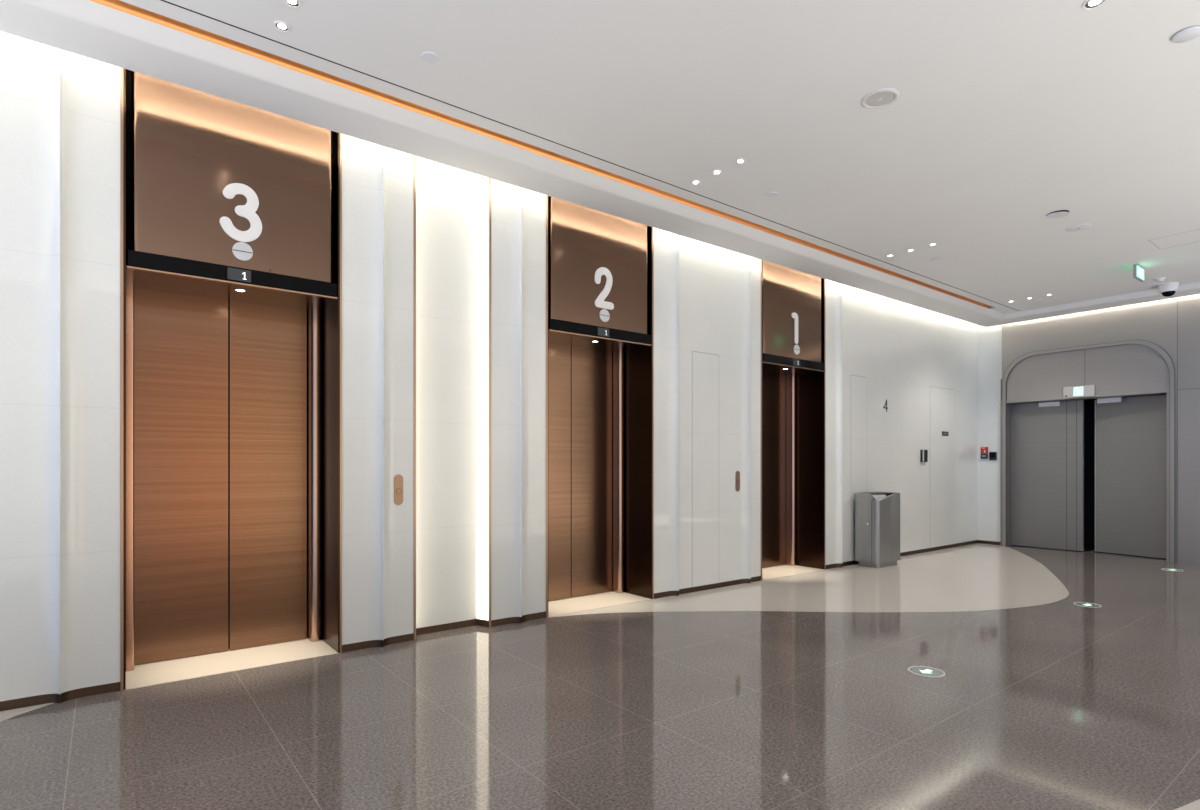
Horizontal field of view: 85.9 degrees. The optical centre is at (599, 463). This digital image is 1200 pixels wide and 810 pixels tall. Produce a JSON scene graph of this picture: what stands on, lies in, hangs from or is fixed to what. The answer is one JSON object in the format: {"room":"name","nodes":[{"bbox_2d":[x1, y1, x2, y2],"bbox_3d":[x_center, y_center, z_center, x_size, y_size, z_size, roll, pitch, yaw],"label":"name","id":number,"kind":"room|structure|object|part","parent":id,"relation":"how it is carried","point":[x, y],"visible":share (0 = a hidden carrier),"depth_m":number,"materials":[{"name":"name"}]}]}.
{"room":"lobby","nodes":[
{"label":"lobby","id":0,"kind":"room"},
{"bbox_2d":[0,31,977,701],"bbox_3d":[0.464,-0.575,6.211,14.300,3.750,0.207,0,0,-38],"label":"wall","id":1,"kind":"structure","parent":0,"point":[444,266],"depth_m":4.92,"materials":[{"name":"white paint"}]},
{"bbox_3d":[-3.974,-0.601,2.771,3.070,3.698,0.155,0,0,-38],"label":"glass panel","id":2,"kind":"part","parent":1,"relation":"part of","materials":[{"name":"white glass"}]},
{"bbox_2d":[120,67,341,690],"bbox_3d":[-2.435,-0.565,4.289,1.220,3.750,0.610,0,0,-38],"label":"elevator","id":3,"kind":"object","parent":1,"relation":"attached to","point":[231,211],"visible":0.91,"depth_m":4.28,"materials":[{"name":"brown metal"}]},
{"bbox_3d":[-2.769,-0.570,3.733,0.014,3.740,0.118,0,0,-38],"label":"edge trim","id":4,"kind":"part","parent":3,"relation":"part of","materials":[{"name":"brown metal"}]},
{"bbox_3d":[-2.792,0.082,4.308,0.536,2.424,0.045,0,0,-38],"label":"door","id":5,"kind":"part","parent":3,"relation":"part of","materials":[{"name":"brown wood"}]},
{"bbox_3d":[-2.446,-1.132,4.303,1.172,0.016,0.574,0,0,-38],"label":"soffit plate","id":6,"kind":"part","parent":3,"relation":"part of","materials":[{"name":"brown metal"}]},
{"bbox_3d":[-2.296,-1.831,4.108,1.116,1.198,0.118,0,0,-38],"label":"header panel","id":7,"kind":"part","parent":3,"relation":"part of","materials":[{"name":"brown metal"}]},
{"bbox_2d":[234,289,245,291],"bbox_3d":[-2.332,-1.122,4.179,0.071,0.004,0.071,0,0,45],"label":"soffit light","id":8,"kind":"object","parent":3,"relation":"on","point":[236,290],"depth_m":4.18,"materials":[{"name":"white glass"}]},
{"bbox_3d":[-2.376,0.082,4.627,0.498,2.424,0.045,0,0,-38],"label":"door","id":9,"kind":"part","parent":3,"relation":"part of","materials":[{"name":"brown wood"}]},
{"bbox_3d":[-1.812,-0.570,4.467,0.014,3.740,0.118,0,0,-38],"label":"edge trim","id":10,"kind":"part","parent":3,"relation":"part of","materials":[{"name":"brown metal"}]},
{"bbox_3d":[-1.587,-0.601,4.604,0.510,3.698,0.155,0,0,-38],"label":"glass panel","id":11,"kind":"part","parent":1,"relation":"part of","materials":[{"name":"white glass"}]},
{"bbox_2d":[394,474,402,504],"bbox_3d":[-1.459,0.190,4.671,0.066,0.222,0.012,0,0,-38],"label":"panel","id":12,"kind":"object","parent":1,"relation":"attached to","point":[398,479],"visible":1,"depth_m":4.67,"materials":[{"name":"brown metal"}]},
{"bbox_3d":[-1.202,-0.601,5.044,0.515,3.698,0.030,0,0,-38],"label":"niche panel","id":13,"kind":"part","parent":1,"relation":"part of","materials":[{"name":"white paint"}]},
{"bbox_2d":[0,540,976,710],"bbox_3d":[0.463,1.274,6.213,14.300,0.052,0.203,0,0,-38],"label":"baseboard","id":14,"kind":"structure","parent":1,"relation":"attached to","point":[111,687],"depth_m":4.92,"materials":[{"name":"brown metal"}]},
{"bbox_3d":[-3.976,1.274,2.773,3.070,0.052,0.151,0,0,-38],"label":"baseboard","id":15,"kind":"part","parent":14,"relation":"part of","materials":[{"name":"brown metal"}]},
{"bbox_3d":[-1.588,1.274,4.606,0.510,0.052,0.151,0,0,-38],"label":"baseboard","id":16,"kind":"part","parent":14,"relation":"part of","materials":[{"name":"brown metal"}]},
{"bbox_3d":[-1.166,1.274,5.001,0.620,0.052,0.142,0,0,-38],"label":"niche baseboard","id":17,"kind":"part","parent":14,"relation":"part of","materials":[{"name":"brown metal"}]},
{"bbox_3d":[-0.677,1.274,5.305,0.517,0.052,0.151,0,0,-38],"label":"baseboard","id":18,"kind":"part","parent":14,"relation":"part of","materials":[{"name":"brown metal"}]},
{"bbox_3d":[1.133,1.274,6.695,1.608,0.052,0.151,0,0,-38],"label":"baseboard","id":19,"kind":"part","parent":14,"relation":"part of","materials":[{"name":"brown metal"}]},
{"bbox_3d":[4.448,1.274,9.240,4.290,0.052,0.151,0,0,-38],"label":"baseboard","id":20,"kind":"part","parent":14,"relation":"part of","materials":[{"name":"brown metal"}]},
{"bbox_3d":[-0.676,-0.601,5.304,0.517,3.698,0.155,0,0,-38],"label":"glass panel","id":21,"kind":"part","parent":1,"relation":"part of","materials":[{"name":"white glass"}]},
{"bbox_2d":[546,195,653,617],"bbox_3d":[-0.149,-0.565,6.044,1.220,3.750,0.610,0,0,-38],"label":"elevator","id":22,"kind":"object","parent":1,"relation":"attached to","point":[600,265],"visible":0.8,"depth_m":6.18,"materials":[{"name":"brown metal"}]},
{"bbox_3d":[-0.482,-0.570,5.488,0.014,3.740,0.118,0,0,-38],"label":"edge trim","id":23,"kind":"part","parent":22,"relation":"part of","materials":[{"name":"brown metal"}]},
{"bbox_3d":[-0.506,0.082,6.063,0.536,2.424,0.045,0,0,-38],"label":"door","id":24,"kind":"part","parent":22,"relation":"part of","materials":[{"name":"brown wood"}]},
{"bbox_3d":[-0.090,0.082,6.382,0.498,2.424,0.045,0,0,-38],"label":"door","id":25,"kind":"part","parent":22,"relation":"part of","materials":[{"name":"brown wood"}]},
{"bbox_3d":[-0.010,-1.831,5.863,1.116,1.198,0.118,0,0,-38],"label":"header panel","id":26,"kind":"part","parent":22,"relation":"part of","materials":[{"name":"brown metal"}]},
{"bbox_3d":[-0.160,-1.132,6.058,1.172,0.016,0.574,0,0,-38],"label":"soffit plate","id":27,"kind":"part","parent":22,"relation":"part of","materials":[{"name":"brown metal"}]},
{"bbox_3d":[0.474,-0.570,6.222,0.014,3.740,0.118,0,0,-38],"label":"edge trim","id":28,"kind":"part","parent":22,"relation":"part of","materials":[{"name":"brown metal"}]},
{"bbox_2d":[692,351,718,586],"bbox_3d":[1.085,0.056,6.632,0.401,2.385,0.012,0,0,-38],"label":"door","id":29,"kind":"structure","parent":1,"relation":"in","point":[705,366],"depth_m":6.61,"materials":[{"name":"grey"}]},
{"bbox_3d":[1.135,-0.601,6.694,1.608,3.698,0.155,0,0,-38],"label":"glass panel","id":30,"kind":"part","parent":1,"relation":"part of","materials":[{"name":"white glass"}]},
{"bbox_2d":[735,471,739,491],"bbox_3d":[1.479,0.190,6.927,0.066,0.222,0.012,0,0,-38],"label":"panel","id":31,"kind":"object","parent":1,"relation":"attached to","point":[737,475],"visible":1,"depth_m":6.92,"materials":[{"name":"brown metal"}]},
{"bbox_2d":[760,260,825,579],"bbox_3d":[2.098,-0.565,7.769,1.230,3.750,0.610,0,0,-38],"label":"elevator","id":32,"kind":"object","parent":1,"relation":"attached to","point":[793,302],"visible":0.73,"depth_m":8.01,"materials":[{"name":"brown metal"}]},
{"bbox_3d":[1.761,-0.570,7.210,0.014,3.740,0.118,0,0,-38],"label":"edge trim","id":33,"kind":"part","parent":32,"relation":"part of","materials":[{"name":"brown metal"}]},
{"bbox_3d":[2.159,0.082,8.109,0.503,2.424,0.045,0,0,-38],"label":"door","id":34,"kind":"part","parent":32,"relation":"part of","materials":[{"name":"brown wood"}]},
{"bbox_3d":[2.087,-1.132,7.783,1.182,0.016,0.574,0,0,-38],"label":"soffit plate","id":35,"kind":"part","parent":32,"relation":"part of","materials":[{"name":"brown metal"}]},
{"bbox_3d":[2.237,-1.831,7.588,1.126,1.198,0.118,0,0,-38],"label":"header panel","id":36,"kind":"part","parent":32,"relation":"part of","materials":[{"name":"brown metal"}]},
{"bbox_3d":[2.725,-0.570,7.950,0.014,3.740,0.118,0,0,-38],"label":"edge trim","id":37,"kind":"part","parent":32,"relation":"part of","materials":[{"name":"brown metal"}]},
{"bbox_2d":[851,375,866,560],"bbox_3d":[3.361,0.056,8.379,0.387,2.385,0.012,0,0,-38],"label":"door","id":38,"kind":"structure","parent":1,"relation":"in","point":[858,383],"depth_m":8.35,"materials":[{"name":"grey"}]},
{"bbox_3d":[4.450,-0.601,9.238,4.290,3.698,0.155,0,0,-38],"label":"glass panel","id":39,"kind":"part","parent":1,"relation":"part of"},
{"bbox_2d":[920,450,927,461],"bbox_3d":[4.726,-0.111,9.402,0.164,0.178,0.033,0,0,-38],"label":"door handle","id":40,"kind":"object","parent":1,"relation":"attached to","point":[923,453],"visible":1,"depth_m":9.37,"materials":[{"name":"silver metal"}]},
{"bbox_2d":[930,386,954,547],"bbox_3d":[5.201,0.051,9.791,0.805,2.395,0.012,0,0,-38],"label":"door","id":41,"kind":"structure","parent":1,"relation":"in","point":[942,400],"depth_m":9.78,"materials":[{"name":"grey"}]},
{"bbox_2d":[942,431,948,435],"bbox_3d":[5.262,-0.455,9.828,0.207,0.065,0.009,0,0,-38],"label":"plate","id":42,"kind":"object","parent":41,"relation":"attached to","point":[944,433],"visible":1,"depth_m":9.82,"materials":[{"name":"black plastic"}]},
{"bbox_2d":[0,543,1199,809],"bbox_3d":[3.371,1.359,5.134,14.800,0.121,6.460,0,0,-38],"label":"floor","id":43,"kind":"structure","parent":0,"point":[1062,704],"depth_m":3.38,"materials":[{"name":"grey stone"}]},
{"bbox_2d":[855,492,899,567],"bbox_3d":[3.560,0.838,8.267,0.574,0.925,0.330,0,0,-38],"label":"trash bin","id":44,"kind":"object","parent":43,"relation":"on","point":[877,514],"visible":1,"depth_m":8.11,"materials":[{"name":"metal"}]},
{"bbox_3d":[3.558,0.386,8.272,0.530,0.014,0.280,0,0,-38],"label":"plate","id":45,"kind":"part","parent":44,"relation":"part of","materials":[{"name":"grey metal"}]},
{"bbox_2d":[908,666,944,676],"bbox_3d":[2.037,1.298,4.024,0.210,0.004,0.210,0,0,-38],"label":"exit light","id":46,"kind":"object","parent":43,"relation":"on","point":[925,671],"visible":1,"depth_m":4.02,"materials":[{"name":"silver metal"}]},
{"bbox_2d":[1073,602,1101,606],"bbox_3d":[4.479,1.298,5.924,0.210,0.004,0.210,0,0,-38],"label":"exit light","id":47,"kind":"object","parent":43,"relation":"on","point":[1084,604],"visible":1,"depth_m":5.93,"materials":[{"name":"silver metal"}]},
{"bbox_3d":[4.479,1.299,5.924,0.194,0.002,0.194,0,0,-38],"label":"glass","id":48,"kind":"part","parent":47,"relation":"part of","materials":[{"name":"grey"}]},
{"bbox_2d":[1162,568,1183,570],"bbox_3d":[6.988,1.298,7.871,0.210,0.004,0.210,0,0,-38],"label":"exit light","id":49,"kind":"object","parent":43,"relation":"on","point":[1167,569],"visible":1,"depth_m":7.89,"materials":[{"name":"silver metal"}]},
{"bbox_2d":[120,0,1199,313],"bbox_3d":[2.153,-2.240,3.358,13.505,0.080,5.105,0,0,-38],"label":"ceiling","id":50,"kind":"structure","parent":0,"point":[1007,115],"depth_m":3.96,"materials":[{"name":"paint"}]},
{"bbox_2d":[274,21,289,31],"bbox_3d":[-1.599,-2.197,3.242,0.076,0.006,0.076,0,0,-38],"label":"recessed light","id":51,"kind":"object","parent":50,"relation":"in","point":[280,25],"visible":1,"depth_m":3.24,"materials":[{"name":"white plastic"}]},
{"bbox_2d":[283,0,300,7],"bbox_3d":[-1.465,-2.197,3.067,0.076,0.006,0.076,0,0,-38],"label":"recessed light","id":52,"kind":"object","parent":50,"relation":"in","point":[293,3],"visible":1,"depth_m":3.08,"materials":[{"name":"white plastic"}]},
{"bbox_2d":[421,51,438,62],"bbox_3d":[-0.920,-2.196,3.489,0.096,0.008,0.096,0,0,-38],"label":"cover plate","id":53,"kind":"object","parent":50,"relation":"attached to","point":[429,57],"visible":1,"depth_m":3.48,"materials":[{"name":"white plastic"}]},
{"bbox_2d":[90,0,991,308],"bbox_3d":[0.424,-2.230,5.195,13.000,0.060,0.085,0,0,-38],"label":"ceiling light strip","id":54,"kind":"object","parent":50,"relation":"attached to","point":[122,6],"depth_m":4.13,"materials":[{"name":"orange metal"}]},
{"bbox_2d":[161,0,1018,310],"bbox_3d":[0.712,-2.226,5.207,13.470,0.048,0.014,0,0,-38],"label":"trim","id":55,"kind":"structure","parent":50,"relation":"attached to","point":[161,0],"depth_m":4.11,"materials":[{"name":"black metal"}]},
{"bbox_2d":[0,0,1199,326],"bbox_3d":[2.192,-2.317,3.656,13.930,0.365,5.530,0,0,-38],"label":"trim","id":56,"kind":"structure","parent":50,"relation":"attached to","point":[86,28],"depth_m":4.20,"materials":[{"name":"paint"}]},
{"bbox_2d":[691,180,700,184],"bbox_3d":[0.749,-2.197,5.044,0.076,0.006,0.076,0,0,-38],"label":"recessed light","id":57,"kind":"object","parent":50,"relation":"in","point":[694,182],"visible":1,"depth_m":5.04,"materials":[{"name":"white glass"}]},
{"bbox_2d":[712,170,721,174],"bbox_3d":[0.882,-2.197,4.869,0.076,0.006,0.076,0,0,-38],"label":"recessed light","id":58,"kind":"object","parent":50,"relation":"in","point":[715,172],"visible":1,"depth_m":4.87,"materials":[{"name":"white glass"}]},
{"bbox_2d":[735,159,745,163],"bbox_3d":[1.020,-2.197,4.691,0.076,0.006,0.076,0,0,-38],"label":"recessed light","id":59,"kind":"object","parent":50,"relation":"in","point":[738,161],"visible":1,"depth_m":4.69,"materials":[{"name":"white plastic"}]},
{"bbox_2d":[765,192,777,196],"bbox_3d":[1.400,-2.196,5.264,0.100,0.008,0.100,0,0,-38],"label":"cover plate","id":60,"kind":"object","parent":50,"relation":"attached to","point":[769,194],"visible":1,"depth_m":5.25,"materials":[{"name":"white"}]},
{"bbox_2d":[861,88,899,108],"bbox_3d":[1.688,-2.195,3.886,0.216,0.010,0.216,0,0,-38],"label":"ceiling speaker","id":61,"kind":"object","parent":50,"relation":"attached to","point":[880,98],"visible":1,"depth_m":3.88,"materials":[{"name":"white plastic"}]},
{"bbox_2d":[865,92,894,105],"bbox_3d":[1.688,-2.198,3.886,0.164,0.004,0.164,0,0,-38],"label":"grille","id":62,"kind":"object","parent":61,"relation":"attached to","point":[874,98],"depth_m":3.88,"materials":[{"name":"grey plastic"}]},
{"bbox_2d":[1046,210,1069,217],"bbox_3d":[4.030,-2.189,5.675,0.170,0.023,0.169,0,0,-38],"label":"sprinkler","id":63,"kind":"object","parent":50,"relation":"attached to","point":[1061,213],"visible":1,"depth_m":5.65,"materials":[{"name":"grey metal"}]},
{"bbox_2d":[1047,210,1068,214],"bbox_3d":[4.030,-2.198,5.674,0.160,0.004,0.160,0,0,-38],"label":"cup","id":64,"kind":"object","parent":63,"relation":"on","point":[1061,212],"depth_m":5.62,"materials":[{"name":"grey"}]},
{"bbox_2d":[1066,224,1091,231],"bbox_3d":[4.461,-2.194,6.011,0.196,0.012,0.196,0,0,-38],"label":"ceiling detector","id":65,"kind":"object","parent":50,"relation":"attached to","point":[1079,227],"visible":1,"depth_m":5.99,"materials":[{"name":"white plastic"}]},
{"bbox_2d":[1082,0,1106,9],"bbox_3d":[2.358,-2.197,3.071,0.100,0.006,0.100,0,0,-38],"label":"recessed light","id":66,"kind":"object","parent":50,"relation":"in","point":[1087,4],"visible":1,"depth_m":3.08,"materials":[{"name":"white plastic"}]},
{"bbox_2d":[1133,264,1143,281],"bbox_3d":[5.992,-2.123,7.171,0.310,0.155,0.034,0,0,-38],"label":"exit sign","id":67,"kind":"object","parent":50,"relation":"hanging from","point":[1138,271],"visible":1,"depth_m":7.13,"materials":[{"name":"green plastic"}]},
{"bbox_2d":[1154,277,1165,281],"bbox_3d":[6.657,-2.181,7.669,0.110,0.038,0.110,0,0,-38],"label":"smoke detector","id":68,"kind":"object","parent":50,"relation":"attached to","point":[1160,279],"visible":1,"depth_m":7.64,"materials":[{"name":"white plastic"}]},
{"bbox_2d":[1159,282,1178,296],"bbox_3d":[6.982,-2.127,7.919,0.184,0.155,0.184,0,0,-38],"label":"ceiling camera","id":69,"kind":"object","parent":50,"relation":"attached to","point":[1166,289],"visible":1,"depth_m":7.87,"materials":[{"name":"white plastic"}]},
{"bbox_2d":[1149,229,1199,248],"bbox_3d":[5.715,-2.200,6.309,0.450,0.003,0.450,0,0,-38],"label":"access hatch","id":70,"kind":"object","parent":50,"relation":"attached to","point":[1198,229],"visible":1,"depth_m":6.39,"materials":[{"name":"grey plastic"}]},
{"bbox_2d":[1172,26,1199,42],"bbox_3d":[3.005,-2.193,3.295,0.124,0.014,0.124,0,0,-38],"label":"cover plate","id":71,"kind":"object","parent":50,"relation":"attached to","point":[1188,34],"visible":1,"depth_m":3.29,"materials":[{"name":"white plastic"}]},
{"bbox_2d":[978,325,1165,544],"bbox_3d":[7.404,-0.575,9.972,1.310,3.750,2.589,0,0,-38],"label":"wall","id":72,"kind":"structure","parent":0,"point":[989,338],"depth_m":10.38,"materials":[{"name":"white paint"}]},
{"bbox_2d":[981,454,987,458],"bbox_3d":[6.219,-0.117,10.433,0.039,0.086,0.102,0,0,-38],"label":"button","id":73,"kind":"object","parent":72,"relation":"attached to","point":[983,456],"visible":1,"depth_m":10.42,"materials":[{"name":"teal plastic"}]},
{"bbox_2d":[981,447,987,453],"bbox_3d":[6.220,-0.215,10.434,0.038,0.106,0.102,0,0,-38],"label":"button","id":74,"kind":"object","parent":72,"relation":"attached to","point":[983,449],"visible":1,"depth_m":10.42,"materials":[{"name":"red plastic"}]},
{"bbox_2d":[977,540,999,544],"bbox_3d":[6.307,1.274,10.443,0.117,0.052,0.506,0,0,-38],"label":"baseboard","id":75,"kind":"structure","parent":72,"relation":"attached to","point":[978,541],"depth_m":10.40,"materials":[{"name":"brown metal"}]},
{"bbox_2d":[989,452,996,459],"bbox_3d":[6.297,-0.118,10.334,0.036,0.133,0.102,0,0,-38],"label":"reader","id":76,"kind":"object","parent":72,"relation":"attached to","point":[992,455],"visible":1,"depth_m":10.32,"materials":[{"name":"black plastic"}]},
{"bbox_2d":[1002,294,1199,564],"bbox_3d":[9.459,-0.575,6.120,0.120,3.750,10.190,0,0,-38],"label":"wall","id":77,"kind":"structure","parent":0,"point":[1129,367],"depth_m":8.82,"materials":[{"name":"grey paint"}]},
{"bbox_2d":[1063,385,1094,397],"bbox_3d":[6.913,-1.038,9.307,0.038,0.160,0.375,0,0,-38],"label":"exit sign","id":78,"kind":"object","parent":77,"relation":"attached to","point":[1087,390],"visible":1,"depth_m":9.29,"materials":[{"name":"grey"}]},
{"bbox_2d":[1000,340,1174,561],"bbox_3d":[7.081,-0.197,9.427,0.417,2.994,2.088,0,0,-38],"label":"door","id":79,"kind":"structure","parent":77,"relation":"in","point":[1042,444],"depth_m":9.44,"materials":[{"name":"grey metal"}]},
{"bbox_3d":[6.931,-0.967,9.309,0.012,0.047,1.973,0,0,-38],"label":"head rail","id":80,"kind":"part","parent":79,"relation":"part of","materials":[{"name":"grey metal"}]},
{"bbox_2d":[1177,297,1195,562],"bbox_3d":[10.047,-0.500,5.256,0.003,3.600,8.102,0,0,-38],"label":"trim","id":81,"kind":"structure","parent":77,"relation":"attached to","point":[1177,297],"depth_m":8.46,"materials":[{"name":"grey metal"}]}
]}

